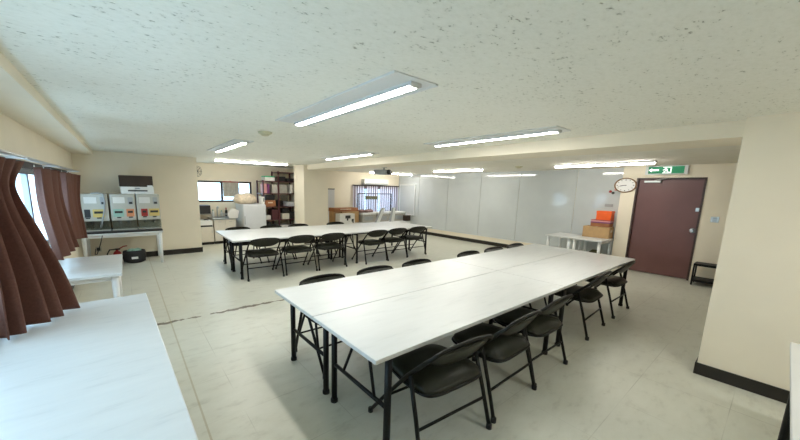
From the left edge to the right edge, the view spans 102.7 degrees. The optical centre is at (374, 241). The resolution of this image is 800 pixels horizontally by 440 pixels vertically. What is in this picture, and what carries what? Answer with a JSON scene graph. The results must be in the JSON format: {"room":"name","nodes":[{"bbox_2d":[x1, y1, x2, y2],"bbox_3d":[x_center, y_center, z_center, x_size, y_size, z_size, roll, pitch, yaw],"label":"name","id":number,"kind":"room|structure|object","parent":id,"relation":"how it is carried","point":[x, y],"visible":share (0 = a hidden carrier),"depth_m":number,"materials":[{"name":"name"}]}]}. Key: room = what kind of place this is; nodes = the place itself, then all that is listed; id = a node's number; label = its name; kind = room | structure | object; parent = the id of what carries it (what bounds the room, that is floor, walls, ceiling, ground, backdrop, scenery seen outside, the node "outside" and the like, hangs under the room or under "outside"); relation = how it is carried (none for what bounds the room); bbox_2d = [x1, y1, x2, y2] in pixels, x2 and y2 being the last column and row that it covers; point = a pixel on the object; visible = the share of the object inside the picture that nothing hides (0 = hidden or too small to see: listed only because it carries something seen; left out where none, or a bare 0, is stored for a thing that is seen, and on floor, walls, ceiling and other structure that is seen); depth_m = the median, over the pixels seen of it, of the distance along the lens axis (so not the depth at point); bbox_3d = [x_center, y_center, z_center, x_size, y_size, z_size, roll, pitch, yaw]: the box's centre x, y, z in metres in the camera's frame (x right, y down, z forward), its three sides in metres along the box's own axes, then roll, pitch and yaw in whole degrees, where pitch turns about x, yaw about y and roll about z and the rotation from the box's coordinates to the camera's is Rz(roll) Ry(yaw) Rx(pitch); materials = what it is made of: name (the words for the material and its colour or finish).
{"room":"community hall","nodes":[
{"label":"community hall","id":0,"kind":"room"},
{"bbox_2d":[0,112,83,258],"bbox_3d":[-2.356,0.109,1.801,0.150,2.094,10.456,-6,12,-37],"label":"wall","id":1,"kind":"structure","parent":0,"point":[16,138],"depth_m":3.23,"materials":[{"name":"beige paint"}]},
{"bbox_2d":[18,168,48,243],"bbox_3d":[-2.951,-0.195,2.558,0.060,0.820,6.850,-6,12,-37],"label":"window","id":2,"kind":"structure","parent":1,"relation":"in","point":[23,173],"depth_m":3.13,"materials":[{"name":"glass"}]},
{"bbox_2d":[6,158,68,248],"bbox_3d":[-2.900,-0.206,2.597,0.050,0.930,6.930,-6,12,-37],"label":"trim","id":3,"kind":"structure","parent":1,"relation":"attached to","point":[28,165],"depth_m":3.12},
{"bbox_2d":[0,149,78,171],"bbox_3d":[-3.096,-0.729,2.893,0.146,0.060,6.100,-6,12,-37],"label":"curtain rod","id":4,"kind":"object","parent":1,"relation":"attached to","point":[10,154],"visible":0.83,"depth_m":2.55,"materials":[{"name":"metal"}]},
{"bbox_2d":[0,157,79,339],"bbox_3d":[-2.047,-0.013,1.881,0.353,0.980,0.885,-6,12,-37],"label":"curtain","id":5,"kind":"object","parent":4,"relation":"hanging from","point":[35,288],"visible":1,"depth_m":1.89,"materials":[{"name":"brown fabric"}]},
{"bbox_2d":[33,165,78,259],"bbox_3d":[-3.275,-0.285,3.326,0.119,0.948,1.673,-6,12,-37],"label":"curtain","id":6,"kind":"object","parent":4,"relation":"hanging from","point":[54,215],"visible":0.99,"depth_m":2.95,"materials":[{"name":"brown fabric"}]},
{"bbox_2d":[60,171,87,238],"bbox_3d":[-4.254,-0.471,4.520,0.119,1.015,1.803,-6,12,-37],"label":"curtain","id":7,"kind":"object","parent":4,"relation":"hanging from","point":[70,183],"visible":0.82,"depth_m":4.23,"materials":[{"name":"brown fabric"}]},
{"bbox_2d":[71,150,201,255],"bbox_3d":[-5.365,-0.857,7.228,2.153,2.094,1.944,-6,12,-37],"label":"wall","id":8,"kind":"structure","parent":0,"point":[175,180],"depth_m":6.62,"materials":[{"name":"beige paint"}]},
{"bbox_2d":[101,247,202,256],"bbox_3d":[-4.982,0.194,7.007,2.015,0.110,0.856,-6,12,-37],"label":"baseboard","id":9,"kind":"structure","parent":8,"relation":"attached to","point":[198,249],"depth_m":6.96,"materials":[{"name":"plastic"}]},
{"bbox_2d":[196,162,288,223],"bbox_3d":[-3.760,-1.191,9.458,3.147,2.094,0.150,-6,12,-37],"label":"wall","id":10,"kind":"structure","parent":0,"point":[210,171],"depth_m":9.10,"materials":[{"name":"beige paint"}]},
{"bbox_2d":[198,180,251,201],"bbox_3d":[-4.301,-1.417,8.958,1.630,0.580,0.060,-6,12,-37],"label":"window","id":11,"kind":"structure","parent":10,"relation":"in","point":[220,182],"depth_m":8.94,"materials":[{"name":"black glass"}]},
{"bbox_3d":[-4.062,-1.700,8.963,0.440,0.047,0.100,-6,12,-37],"label":"hanger","id":12,"kind":"object","parent":10,"relation":"attached to","visible":0},
{"bbox_2d":[223,182,238,196],"bbox_3d":[-4.047,-1.475,8.975,0.411,0.402,0.042,-6,12,-37],"label":"hanging towel","id":13,"kind":"object","parent":12,"relation":"hanging from","point":[230,189],"visible":0.94,"depth_m":8.97,"materials":[{"name":"beige fabric"}]},
{"bbox_3d":[-4.637,-0.752,8.474,0.460,0.018,0.390,-6,12,-37],"label":"shelf","id":14,"kind":"object","parent":10,"relation":"attached to","visible":0},
{"bbox_2d":[199,205,210,213],"bbox_3d":[-4.602,-0.866,8.438,0.410,0.220,0.357,-6,12,-37],"label":"microwave","id":15,"kind":"object","parent":14,"relation":"on","point":[204,209],"visible":0.52,"depth_m":8.34,"materials":[{"name":"plastic"}]},
{"bbox_2d":[288,169,294,223],"bbox_3d":[-2.227,-1.208,9.764,0.350,2.094,1.250,-6,12,-37],"label":"wall partition","id":16,"kind":"structure","parent":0,"point":[289,170],"depth_m":9.87,"materials":[{"name":"beige paint"}]},
{"bbox_2d":[294,164,327,238],"bbox_3d":[-1.780,-1.060,8.934,0.718,2.094,0.630,-6,12,-37],"label":"column","id":17,"kind":"structure","parent":0,"point":[310,186],"depth_m":8.65,"materials":[{"name":"beige paint"}]},
{"bbox_2d":[328,171,398,210],"bbox_3d":[-0.538,-1.352,11.005,3.850,2.047,0.150,-6,12,-37],"label":"wall","id":18,"kind":"structure","parent":0,"point":[343,182],"depth_m":10.55,"materials":[{"name":"beige paint"}]},
{"bbox_2d":[361,179,387,184],"bbox_3d":[0.018,-2.086,11.079,1.060,0.175,0.203,-6,12,-37],"label":"air conditioner","id":19,"kind":"object","parent":18,"relation":"attached to","point":[363,181],"visible":1,"depth_m":10.96,"materials":[{"name":"white plastic"}]},
{"bbox_2d":[353,185,398,211],"bbox_3d":[0.076,-1.491,11.290,2.051,1.015,0.050,-6,12,-37],"label":"vertical blind","id":20,"kind":"object","parent":18,"relation":"attached to","point":[387,190],"visible":0.73,"depth_m":11.25,"materials":[{"name":"white fabric"}]},
{"bbox_2d":[0,0,799,167],"bbox_3d":[-1.009,-1.318,3.724,4.952,0.150,12.600,-6,12,-37],"label":"ceiling","id":21,"kind":"structure","parent":0,"point":[182,78],"depth_m":1.55,"materials":[{"name":"white paint"}]},
{"bbox_2d":[0,52,92,154],"bbox_3d":[-2.195,-0.915,1.740,0.400,0.100,10.456,-6,12,-37],"label":"beam","id":22,"kind":"structure","parent":21,"relation":"attached to","point":[20,101],"depth_m":2.43,"materials":[{"name":"beige paint"}]},
{"bbox_2d":[207,139,253,152],"bbox_3d":[-2.229,-1.434,4.824,0.250,0.033,1.720,-6,12,-37],"label":"recessed light","id":23,"kind":"object","parent":21,"relation":"in","point":[234,143],"visible":0.99,"depth_m":4.61,"materials":[{"name":"white metal"}]},
{"bbox_2d":[217,143,245,151],"bbox_3d":[-2.200,-1.433,4.847,0.069,0.018,1.598,-6,12,-37],"label":"diffuser","id":24,"kind":"object","parent":23,"relation":"attached to","point":[233,145],"depth_m":4.73,"materials":[{"name":"white"}]},
{"bbox_2d":[214,158,287,165],"bbox_3d":[-2.882,-1.896,7.583,1.700,0.052,0.070,-6,12,-37],"label":"tube light","id":25,"kind":"object","parent":21,"relation":"attached to","point":[215,159],"visible":1,"depth_m":7.50,"materials":[{"name":"white plastic"}]},
{"bbox_2d":[321,152,378,159],"bbox_3d":[-0.526,-1.564,5.835,0.260,0.033,1.600,-6,12,-37],"label":"recessed light","id":26,"kind":"object","parent":21,"relation":"in","point":[359,153],"visible":0.98,"depth_m":5.67,"materials":[{"name":"white metal"}]},
{"bbox_2d":[326,154,370,159],"bbox_3d":[-0.497,-1.562,5.858,0.069,0.018,1.478,-6,12,-37],"label":"diffuser","id":27,"kind":"object","parent":26,"relation":"attached to","point":[356,155],"depth_m":5.83,"materials":[{"name":"white"}]},
{"bbox_2d":[275,70,437,125],"bbox_3d":[-0.268,-0.979,2.337,0.330,0.033,1.620,-6,12,-37],"label":"recessed light","id":28,"kind":"object","parent":21,"relation":"in","point":[393,85],"visible":1,"depth_m":2.06,"materials":[{"name":"white metal"}]},
{"bbox_2d":[296,86,415,125],"bbox_3d":[-0.239,-0.977,2.360,0.069,0.018,1.498,-6,12,-37],"label":"diffuser","id":29,"kind":"object","parent":28,"relation":"attached to","point":[392,91],"depth_m":2.16,"materials":[{"name":"white"}]},
{"bbox_2d":[424,126,570,146],"bbox_3d":[1.242,-1.148,3.561,0.300,0.033,1.620,-6,12,-37],"label":"tube light","id":30,"kind":"object","parent":21,"relation":"in","point":[552,129],"visible":1,"depth_m":3.35,"materials":[{"name":"white plastic"}]},
{"bbox_2d":[435,132,556,146],"bbox_3d":[1.271,-1.146,3.584,0.069,0.018,1.498,-6,12,-37],"label":"diffuser","id":31,"kind":"object","parent":30,"relation":"attached to","point":[529,133],"depth_m":3.48,"materials":[{"name":"white"}]},
{"bbox_2d":[73,232,785,439],"bbox_3d":[0.660,0.690,5.408,9.300,0.100,12.600,-6,12,-37],"label":"floor","id":32,"kind":"structure","parent":0,"point":[226,337],"depth_m":2.71,"materials":[{"name":"plastic"}]},
{"bbox_2d":[58,254,122,297],"bbox_3d":[-3.003,0.566,3.371,0.580,0.650,1.080,-6,12,-37],"label":"table","id":33,"kind":"object","parent":32,"relation":"on","point":[93,269],"visible":0.41,"depth_m":3.18,"materials":[{"name":"white laminate"}]},
{"bbox_2d":[0,293,197,439],"bbox_3d":[-1.405,0.910,1.510,0.745,0.650,2.210,-6,12,-39],"label":"table","id":34,"kind":"object","parent":32,"relation":"on","point":[100,369],"visible":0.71,"depth_m":1.40,"materials":[{"name":"white laminate"}]},
{"bbox_2d":[81,231,163,262],"bbox_3d":[-4.769,0.090,6.099,1.195,0.620,0.740,-6,12,-37],"label":"table","id":35,"kind":"object","parent":32,"relation":"on","point":[86,247],"visible":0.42,"depth_m":5.90,"materials":[{"name":"white laminate"}]},
{"bbox_2d":[87,226,162,234],"bbox_3d":[-4.747,-0.236,6.063,1.150,0.034,0.670,-6,12,-37],"label":"drip tray","id":36,"kind":"object","parent":35,"relation":"on","point":[138,229],"visible":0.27,"depth_m":5.82,"materials":[{"name":"plastic"}]},
{"bbox_2d":[80,193,111,231],"bbox_3d":[-5.070,-0.552,5.814,0.360,0.655,0.510,-6,12,-37],"label":"dispenser","id":37,"kind":"object","parent":36,"relation":"on","point":[92,205],"visible":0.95,"depth_m":5.64,"materials":[{"name":"white plastic"}]},
{"bbox_2d":[109,193,137,229],"bbox_3d":[-4.762,-0.585,6.051,0.360,0.655,0.510,-6,12,-37],"label":"dispenser","id":38,"kind":"object","parent":36,"relation":"on","point":[123,209],"visible":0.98,"depth_m":5.88,"materials":[{"name":"white plastic"}]},
{"bbox_2d":[118,175,153,193],"bbox_3d":[-4.547,-1.091,6.086,0.515,0.340,0.415,-6,12,-37],"label":"printer","id":39,"kind":"object","parent":38,"relation":"on","point":[130,184],"visible":1,"depth_m":5.94,"materials":[{"name":"white plastic"}]},
{"bbox_2d":[135,194,161,228],"bbox_3d":[-4.462,-0.616,6.282,0.360,0.655,0.510,-6,12,-37],"label":"dispenser","id":40,"kind":"object","parent":36,"relation":"on","point":[147,205],"visible":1,"depth_m":6.11,"materials":[{"name":"white plastic"}]},
{"bbox_2d":[123,248,145,262],"bbox_3d":[-4.649,0.258,6.176,0.366,0.270,0.302,-6,12,-37],"label":"tote bag","id":41,"kind":"object","parent":32,"relation":"on","point":[136,255],"visible":1,"depth_m":6.09,"materials":[{"name":"black fabric"}]},
{"bbox_2d":[201,227,213,244],"bbox_3d":[-4.537,-0.197,8.384,0.425,0.450,0.790,-6,12,-37],"label":"base cabinet","id":42,"kind":"object","parent":32,"relation":"on","point":[207,233],"visible":0.54,"depth_m":8.13,"materials":[{"name":"beige laminate"}]},
{"bbox_2d":[200,219,212,226],"bbox_3d":[-4.466,-0.497,8.271,0.380,0.180,0.528,-6,12,-37],"label":"gas stove","id":43,"kind":"object","parent":42,"relation":"on","point":[204,222],"visible":0.49,"depth_m":8.13,"materials":[{"name":"white metal"}]},
{"bbox_2d":[207,216,235,243],"bbox_3d":[-4.151,-0.342,8.681,0.550,0.655,0.800,-6,12,-37],"label":"base cabinet","id":44,"kind":"object","parent":32,"relation":"on","point":[220,223],"visible":0.59,"depth_m":8.33,"materials":[{"name":"beige laminate"}]},
{"bbox_2d":[207,216,235,219],"bbox_3d":[-4.148,-0.651,8.634,0.550,0.029,0.790,-6,12,-37],"label":"sink","id":45,"kind":"object","parent":44,"relation":"in","point":[215,217],"depth_m":8.43,"materials":[{"name":"silver metal"}]},
{"bbox_2d":[223,227,261,263],"bbox_3d":[-2.628,0.066,6.321,0.614,0.688,0.591,-6,12,-37],"label":"folding chair","id":46,"kind":"object","parent":32,"relation":"on","point":[230,228],"visible":0.27,"depth_m":6.36,"materials":[{"name":"black plastic"}]},
{"bbox_2d":[235,203,265,228],"bbox_3d":[-3.453,-0.556,8.921,0.600,1.030,0.782,-6,12,-37],"label":"refrigerator","id":47,"kind":"object","parent":32,"relation":"on","point":[253,216],"visible":0.52,"depth_m":8.60,"materials":[{"name":"white metal"}]},
{"bbox_2d":[233,193,256,203],"bbox_3d":[-3.546,-1.200,8.718,0.644,0.297,0.492,-6,12,-37],"label":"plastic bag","id":48,"kind":"object","parent":47,"relation":"on","point":[245,198],"visible":1,"depth_m":8.54,"materials":[{"name":"beige plastic"}]},
{"bbox_2d":[240,238,284,281],"bbox_3d":[-1.922,0.232,5.417,0.614,0.688,0.591,-5,12,-35],"label":"folding chair","id":49,"kind":"object","parent":32,"relation":"on","point":[261,242],"visible":0.98,"depth_m":5.24,"materials":[{"name":"black plastic"}]},
{"bbox_2d":[216,225,334,269],"bbox_3d":[-1.948,0.068,6.518,2.222,0.650,0.685,-6,12,-36],"label":"folding table","id":50,"kind":"object","parent":32,"relation":"on","point":[317,227],"visible":0.64,"depth_m":6.22,"materials":[{"name":"black paint"}]},
{"bbox_2d":[256,171,294,224],"bbox_3d":[-2.874,-1.095,9.435,1.026,1.950,0.536,-6,12,-37],"label":"shelf rack","id":51,"kind":"object","parent":32,"relation":"on","point":[277,172],"visible":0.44,"depth_m":9.22,"materials":[{"name":"red metal"}]},
{"bbox_2d":[268,209,280,219],"bbox_3d":[-2.942,-0.820,9.348,0.250,0.287,0.330,-6,12,-37],"label":"crate","id":52,"kind":"object","parent":51,"relation":"on","point":[273,212],"visible":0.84,"depth_m":9.21,"materials":[{"name":"red metal"}]},
{"bbox_2d":[269,184,286,192],"bbox_3d":[-2.842,-1.555,9.331,0.450,0.247,0.370,-6,12,-37],"label":"storage box","id":53,"kind":"object","parent":51,"relation":"on","point":[273,188],"visible":0.71,"depth_m":9.17,"materials":[{"name":"cardboard"}]},
{"bbox_2d":[258,225,294,262],"bbox_3d":[-2.084,0.009,6.740,0.614,0.688,0.591,-6,12,-39],"label":"folding chair","id":54,"kind":"object","parent":32,"relation":"on","point":[266,226],"visible":0.21,"depth_m":6.84,"materials":[{"name":"black plastic"}]},
{"bbox_2d":[223,229,352,279],"bbox_3d":[-1.540,0.169,5.967,2.222,0.650,0.685,-6,12,-36],"label":"folding table","id":55,"kind":"object","parent":32,"relation":"on","point":[239,239],"visible":0.79,"depth_m":5.64,"materials":[{"name":"black paint"}]},
{"bbox_2d":[275,235,317,275],"bbox_3d":[-1.433,0.177,5.812,0.614,0.688,0.591,-6,12,-37],"label":"folding chair","id":56,"kind":"object","parent":32,"relation":"on","point":[299,238],"visible":1,"depth_m":5.64,"materials":[{"name":"black plastic"}]},
{"bbox_2d":[296,273,344,373],"bbox_3d":[-0.344,0.687,2.878,0.614,0.688,0.591,-6,12,-37],"label":"folding chair","id":57,"kind":"object","parent":32,"relation":"on","point":[324,277],"visible":0.17,"depth_m":2.92,"materials":[{"name":"black plastic"}]},
{"bbox_2d":[307,233,347,270],"bbox_3d":[-0.920,0.127,6.182,0.614,0.688,0.591,-5,12,-35],"label":"folding chair","id":58,"kind":"object","parent":32,"relation":"on","point":[330,236],"visible":0.99,"depth_m":6.01,"materials":[{"name":"black plastic"}]},
{"bbox_2d":[328,188,334,222],"bbox_3d":[-1.415,-0.956,10.199,0.270,1.490,0.064,-6,12,-37],"label":"wall panel","id":59,"kind":"object","parent":32,"relation":"on","point":[330,192],"visible":0.29,"depth_m":10.11,"materials":[{"name":"grey"}]},
{"bbox_2d":[322,221,409,256],"bbox_3d":[-0.148,-0.107,7.819,2.222,0.650,0.685,-6,12,-36],"label":"folding table","id":60,"kind":"object","parent":32,"relation":"on","point":[335,226],"visible":0.52,"depth_m":7.63,"materials":[{"name":"black paint"}]},
{"bbox_2d":[351,230,388,264],"bbox_3d":[-0.088,0.051,6.753,0.614,0.688,0.591,-6,12,-37],"label":"folding chair","id":61,"kind":"object","parent":32,"relation":"on","point":[375,233],"visible":0.98,"depth_m":6.58,"materials":[{"name":"black plastic"}]},
{"bbox_2d":[357,265,393,274],"bbox_3d":[0.154,0.635,3.261,0.614,0.688,0.591,-6,12,-37],"label":"folding chair","id":62,"kind":"object","parent":32,"relation":"on","point":[372,269],"visible":0.18,"depth_m":3.41,"materials":[{"name":"black plastic"}]},
{"bbox_2d":[356,220,411,222],"bbox_3d":[-0.100,-0.439,10.437,2.900,0.450,0.770,-6,12,-37],"label":"table","id":63,"kind":"object","parent":32,"relation":"on","point":[400,220],"visible":0.2,"depth_m":10.68,"materials":[{"name":"white laminate"}]},
{"bbox_2d":[336,213,354,223],"bbox_3d":[-0.886,-0.701,9.580,0.520,0.308,0.263,-6,12,-37],"label":"printed box","id":64,"kind":"object","parent":63,"relation":"on","point":[340,217],"visible":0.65,"depth_m":9.47,"materials":[{"name":"paper"}]},
{"bbox_2d":[341,211,358,222],"bbox_3d":[-0.850,-0.795,10.030,0.620,0.350,0.342,-6,12,-37],"label":"cardboard box","id":65,"kind":"object","parent":63,"relation":"on","point":[356,213],"visible":0.32,"depth_m":10.02,"materials":[{"name":"paper"}]},
{"bbox_2d":[329,207,357,211],"bbox_3d":[-0.966,-1.014,9.904,0.880,0.112,0.332,-6,12,-37],"label":"carton","id":66,"kind":"object","parent":65,"relation":"on","point":[333,209],"visible":1,"depth_m":9.75,"materials":[{"name":"paper"}]},
{"bbox_2d":[359,212,375,222],"bbox_3d":[-0.307,-0.813,10.359,0.560,0.300,0.470,-6,12,-37],"label":"case","id":67,"kind":"object","parent":63,"relation":"on","point":[370,216],"visible":0.65,"depth_m":10.15,"materials":[{"name":"white plastic"}]},
{"bbox_2d":[385,211,405,220],"bbox_3d":[0.719,-0.921,11.149,0.580,0.300,0.470,-6,12,-37],"label":"case","id":68,"kind":"object","parent":63,"relation":"on","point":[398,214],"visible":0.61,"depth_m":10.97,"materials":[{"name":"white plastic"}]},
{"bbox_2d":[337,224,431,262],"bbox_3d":[0.260,-0.007,7.268,2.222,0.650,0.685,-6,12,-36],"label":"folding table","id":69,"kind":"object","parent":32,"relation":"on","point":[358,230],"visible":0.72,"depth_m":6.97,"materials":[{"name":"black paint"}]},
{"bbox_2d":[275,259,495,394],"bbox_3d":[0.241,0.677,3.134,2.222,0.650,0.685,-6,12,-37],"label":"folding table","id":70,"kind":"object","parent":32,"relation":"on","point":[319,298],"visible":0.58,"depth_m":2.76,"materials":[{"name":"black paint"}]},
{"bbox_2d":[372,228,407,259],"bbox_3d":[0.354,-0.006,7.157,0.614,0.688,0.591,-6,12,-35],"label":"folding chair","id":71,"kind":"object","parent":32,"relation":"on","point":[395,231],"visible":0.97,"depth_m":6.97,"materials":[{"name":"black plastic"}]},
{"bbox_2d":[393,226,426,255],"bbox_3d":[0.838,-0.059,7.541,0.614,0.688,0.591,-6,12,-36],"label":"folding chair","id":72,"kind":"object","parent":32,"relation":"on","point":[417,229],"visible":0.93,"depth_m":7.36,"materials":[{"name":"black plastic"}]},
{"bbox_2d":[402,259,430,266],"bbox_3d":[0.651,0.583,3.643,0.614,0.688,0.591,-6,12,-38],"label":"folding chair","id":73,"kind":"object","parent":32,"relation":"on","point":[415,261],"visible":0.2,"depth_m":3.79,"materials":[{"name":"black plastic"}]},
{"bbox_2d":[368,334,493,439],"bbox_3d":[0.362,0.841,2.045,0.614,0.688,0.591,-5,11,-33],"label":"folding chair","id":74,"kind":"object","parent":32,"relation":"on","point":[430,370],"visible":0.93,"depth_m":1.87,"materials":[{"name":"black leather"}]},
{"bbox_2d":[313,271,564,439],"bbox_3d":[0.665,0.776,2.595,2.222,0.650,0.685,-6,12,-37],"label":"folding table","id":75,"kind":"object","parent":32,"relation":"on","point":[381,331],"visible":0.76,"depth_m":2.20,"materials":[{"name":"white laminate"}]},
{"bbox_2d":[452,310,541,423],"bbox_3d":[0.858,0.789,2.424,0.614,0.688,0.591,-6,12,-39],"label":"folding chair","id":76,"kind":"object","parent":32,"relation":"on","point":[506,344],"visible":0.88,"depth_m":2.25,"materials":[{"name":"black plastic"}]},
{"bbox_2d":[448,244,577,322],"bbox_3d":[2.000,0.492,4.488,2.222,0.650,0.685,-6,12,-37],"label":"folding table","id":77,"kind":"object","parent":32,"relation":"on","point":[497,260],"visible":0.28,"depth_m":4.26,"materials":[{"name":"black paint"}]},
{"bbox_2d":[494,294,573,386],"bbox_3d":[1.327,0.736,2.810,0.614,0.688,0.591,-6,12,-37],"label":"folding chair","id":78,"kind":"object","parent":32,"relation":"on","point":[544,324],"visible":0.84,"depth_m":2.67,"materials":[{"name":"black plastic"}]},
{"bbox_2d":[545,232,581,250],"bbox_3d":[4.198,0.135,7.093,0.730,0.600,0.520,-6,12,-37],"label":"table","id":79,"kind":"object","parent":32,"relation":"on","point":[560,235],"visible":0.52,"depth_m":7.02,"materials":[{"name":"white laminate"}]},
{"bbox_2d":[499,251,634,346],"bbox_3d":[2.425,0.591,3.949,2.222,0.650,0.685,-6,12,-37],"label":"folding table","id":80,"kind":"object","parent":32,"relation":"on","point":[570,269],"visible":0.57,"depth_m":3.66,"materials":[{"name":"black paint"}]},
{"bbox_2d":[554,271,611,340],"bbox_3d":[2.270,0.620,3.635,0.614,0.688,0.591,-7,12,-40],"label":"folding chair","id":81,"kind":"object","parent":32,"relation":"on","point":[581,294],"visible":0.67,"depth_m":3.41,"materials":[{"name":"black plastic"}]},
{"bbox_2d":[571,236,613,254],"bbox_3d":[4.528,0.211,6.675,0.730,0.600,0.545,-6,12,-37],"label":"table","id":82,"kind":"object","parent":32,"relation":"on","point":[600,241],"visible":0.65,"depth_m":6.57,"materials":[{"name":"white laminate"}]},
{"bbox_2d":[582,225,613,238],"bbox_3d":[4.709,-0.218,6.735,0.260,0.230,0.482,-6,12,-37],"label":"cardboard box","id":83,"kind":"object","parent":82,"relation":"on","point":[588,231],"visible":0.91,"depth_m":6.62,"materials":[{"name":"paper"}]},
{"bbox_2d":[590,221,613,226],"bbox_3d":[4.750,-0.375,6.676,0.228,0.095,0.348,-6,12,-37],"label":"pile","id":84,"kind":"object","parent":83,"relation":"on","point":[599,224],"visible":0.88,"depth_m":6.59,"materials":[{"name":"cardboard"}]},
{"bbox_2d":[591,219,613,222],"bbox_3d":[4.755,-0.443,6.661,0.228,0.040,0.358,-6,12,-37],"label":"tray","id":85,"kind":"object","parent":84,"relation":"on","point":[594,220],"visible":0.96,"depth_m":6.57,"materials":[{"name":"plastic"}]},
{"bbox_2d":[596,210,614,220],"bbox_3d":[4.787,-0.552,6.621,0.208,0.186,0.268,-6,12,-37],"label":"box","id":86,"kind":"object","parent":85,"relation":"on","point":[601,215],"visible":1,"depth_m":6.54,"materials":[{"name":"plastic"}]},
{"bbox_2d":[565,260,635,318],"bbox_3d":[3.004,0.538,4.225,0.614,0.688,0.591,-6,12,-37],"label":"folding chair","id":87,"kind":"object","parent":32,"relation":"on","point":[611,280],"visible":0.65,"depth_m":4.00,"materials":[{"name":"black plastic"}]},
{"bbox_2d":[690,261,716,284],"bbox_3d":[5.694,0.571,5.348,0.264,0.375,0.514,-6,12,-37],"label":"shoe rack","id":88,"kind":"object","parent":32,"relation":"on","point":[702,264],"visible":0.45,"depth_m":5.42,"materials":[{"name":"black paint"}]},
{"bbox_2d":[692,277,713,284],"bbox_3d":[5.692,0.677,5.366,0.260,0.040,0.510,-6,12,-37],"label":"shelf","id":89,"kind":"object","parent":88,"relation":"attached to","point":[695,279],"depth_m":5.40,"materials":[{"name":"black paint"}]},
{"bbox_2d":[694,261,716,268],"bbox_3d":[5.698,0.406,5.321,0.260,0.040,0.510,-6,12,-37],"label":"shelf","id":90,"kind":"object","parent":88,"relation":"attached to","point":[702,264],"depth_m":5.37,"materials":[{"name":"black paint"}]},
{"bbox_2d":[777,342,799,439],"bbox_3d":[1.826,1.061,1.030,2.222,0.650,0.685,-6,12,-37],"label":"folding table","id":91,"kind":"object","parent":32,"relation":"on","point":[790,426],"visible":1,"depth_m":1.55,"materials":[{"name":"black paint"}]},
{"bbox_2d":[398,168,606,254],"bbox_3d":[3.010,-1.012,9.427,0.150,2.047,7.050,-6,12,-37],"label":"wall","id":92,"kind":"structure","parent":0,"point":[483,238],"depth_m":9.27,"materials":[{"name":"beige paint"}]},
{"bbox_2d":[407,230,507,247],"bbox_3d":[2.970,-0.034,9.477,0.014,0.100,6.900,-6,12,-37],"label":"baseboard","id":93,"kind":"structure","parent":92,"relation":"attached to","point":[428,233],"depth_m":9.66,"materials":[{"name":"plastic"}]},
{"bbox_2d":[398,168,623,254],"bbox_3d":[2.993,-1.100,9.297,0.019,1.819,6.875,-6,12,-37],"label":"wall panel","id":94,"kind":"object","parent":92,"relation":"attached to","point":[451,202],"visible":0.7,"depth_m":8.33,"materials":[{"name":"white paint"}]},
{"bbox_2d":[399,185,415,215],"bbox_3d":[1.154,-1.526,11.554,0.071,1.095,0.800,-6,12,-37],"label":"whiteboard","id":95,"kind":"object","parent":94,"relation":"attached to","point":[407,192],"visible":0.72,"depth_m":11.53,"materials":[{"name":"white paint"}]},
{"bbox_2d":[286,145,740,174],"bbox_3d":[2.663,-1.683,6.553,4.348,0.200,12.600,-6,12,-37],"label":"ceiling","id":96,"kind":"structure","parent":0,"point":[722,154],"depth_m":5.38,"materials":[{"name":"paint"}]},
{"bbox_2d":[374,167,391,174],"bbox_3d":[0.249,-1.766,7.924,0.405,0.189,0.460,5,10,23],"label":"projector","id":97,"kind":"object","parent":96,"relation":"attached to","point":[378,172],"visible":0.97,"depth_m":7.74,"materials":[{"name":"grey plastic"}]},
{"bbox_2d":[433,168,483,171],"bbox_3d":[2.103,-1.841,8.205,0.070,0.052,1.550,-6,12,-37],"label":"tube light","id":98,"kind":"object","parent":96,"relation":"attached to","point":[476,169],"visible":1,"depth_m":8.11,"materials":[{"name":"white plastic"}]},
{"bbox_2d":[307,120,745,170],"bbox_3d":[0.792,-1.461,5.603,0.600,0.154,7.587,-6,12,-37],"label":"beam","id":99,"kind":"structure","parent":96,"relation":"attached to","point":[730,133],"depth_m":3.45,"materials":[{"name":"beige paint"}]},
{"bbox_2d":[554,161,656,167],"bbox_3d":[4.027,-1.383,5.702,0.070,0.052,1.550,-6,12,-37],"label":"tube light","id":100,"kind":"object","parent":96,"relation":"attached to","point":[635,162],"visible":0.97,"depth_m":5.58,"materials":[{"name":"white plastic"}]},
{"bbox_2d":[555,163,654,167],"bbox_3d":[4.026,-1.370,5.704,0.048,0.024,1.510,-6,12,-37],"label":"diffuser","id":101,"kind":"object","parent":100,"relation":"attached to","point":[590,164],"depth_m":5.71,"materials":[{"name":"white"}]},
{"bbox_2d":[612,163,736,280],"bbox_3d":[6.465,-0.181,4.873,0.365,2.047,4.500,-6,12,-37],"label":"wall","id":102,"kind":"structure","parent":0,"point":[720,180],"depth_m":5.52,"materials":[{"name":"beige paint"}]},
{"bbox_2d":[614,178,636,192],"bbox_3d":[4.982,-1.128,6.341,0.036,0.290,0.370,-6,12,-37],"label":"wall clock","id":103,"kind":"object","parent":102,"relation":"attached to","point":[624,185],"visible":1,"depth_m":6.34,"materials":[{"name":"plastic"}]},
{"bbox_2d":[625,177,707,280],"bbox_3d":[5.398,-0.277,5.989,0.168,1.825,0.960,-6,12,-37],"label":"door","id":104,"kind":"structure","parent":102,"relation":"attached to","point":[666,212],"depth_m":5.95,"materials":[{"name":"red paint"}]},
{"bbox_2d":[645,165,689,174],"bbox_3d":[5.333,-1.314,5.831,0.068,0.160,0.590,-6,12,-37],"label":"exit sign","id":105,"kind":"object","parent":102,"relation":"attached to","point":[672,169],"visible":1,"depth_m":5.79,"materials":[{"name":"green plastic"}]},
{"bbox_2d":[697,112,799,390],"bbox_3d":[3.898,0.254,1.759,0.750,2.094,2.683,-6,12,-37],"label":"wall","id":106,"kind":"structure","parent":0,"point":[753,317],"depth_m":2.40,"materials":[{"name":"beige paint"}]},
{"bbox_2d":[693,358,789,403],"bbox_3d":[3.868,1.237,1.923,0.762,0.100,2.695,-6,12,-37],"label":"baseboard","id":107,"kind":"structure","parent":106,"relation":"attached to","point":[763,389],"depth_m":2.52,"materials":[{"name":"plastic"}]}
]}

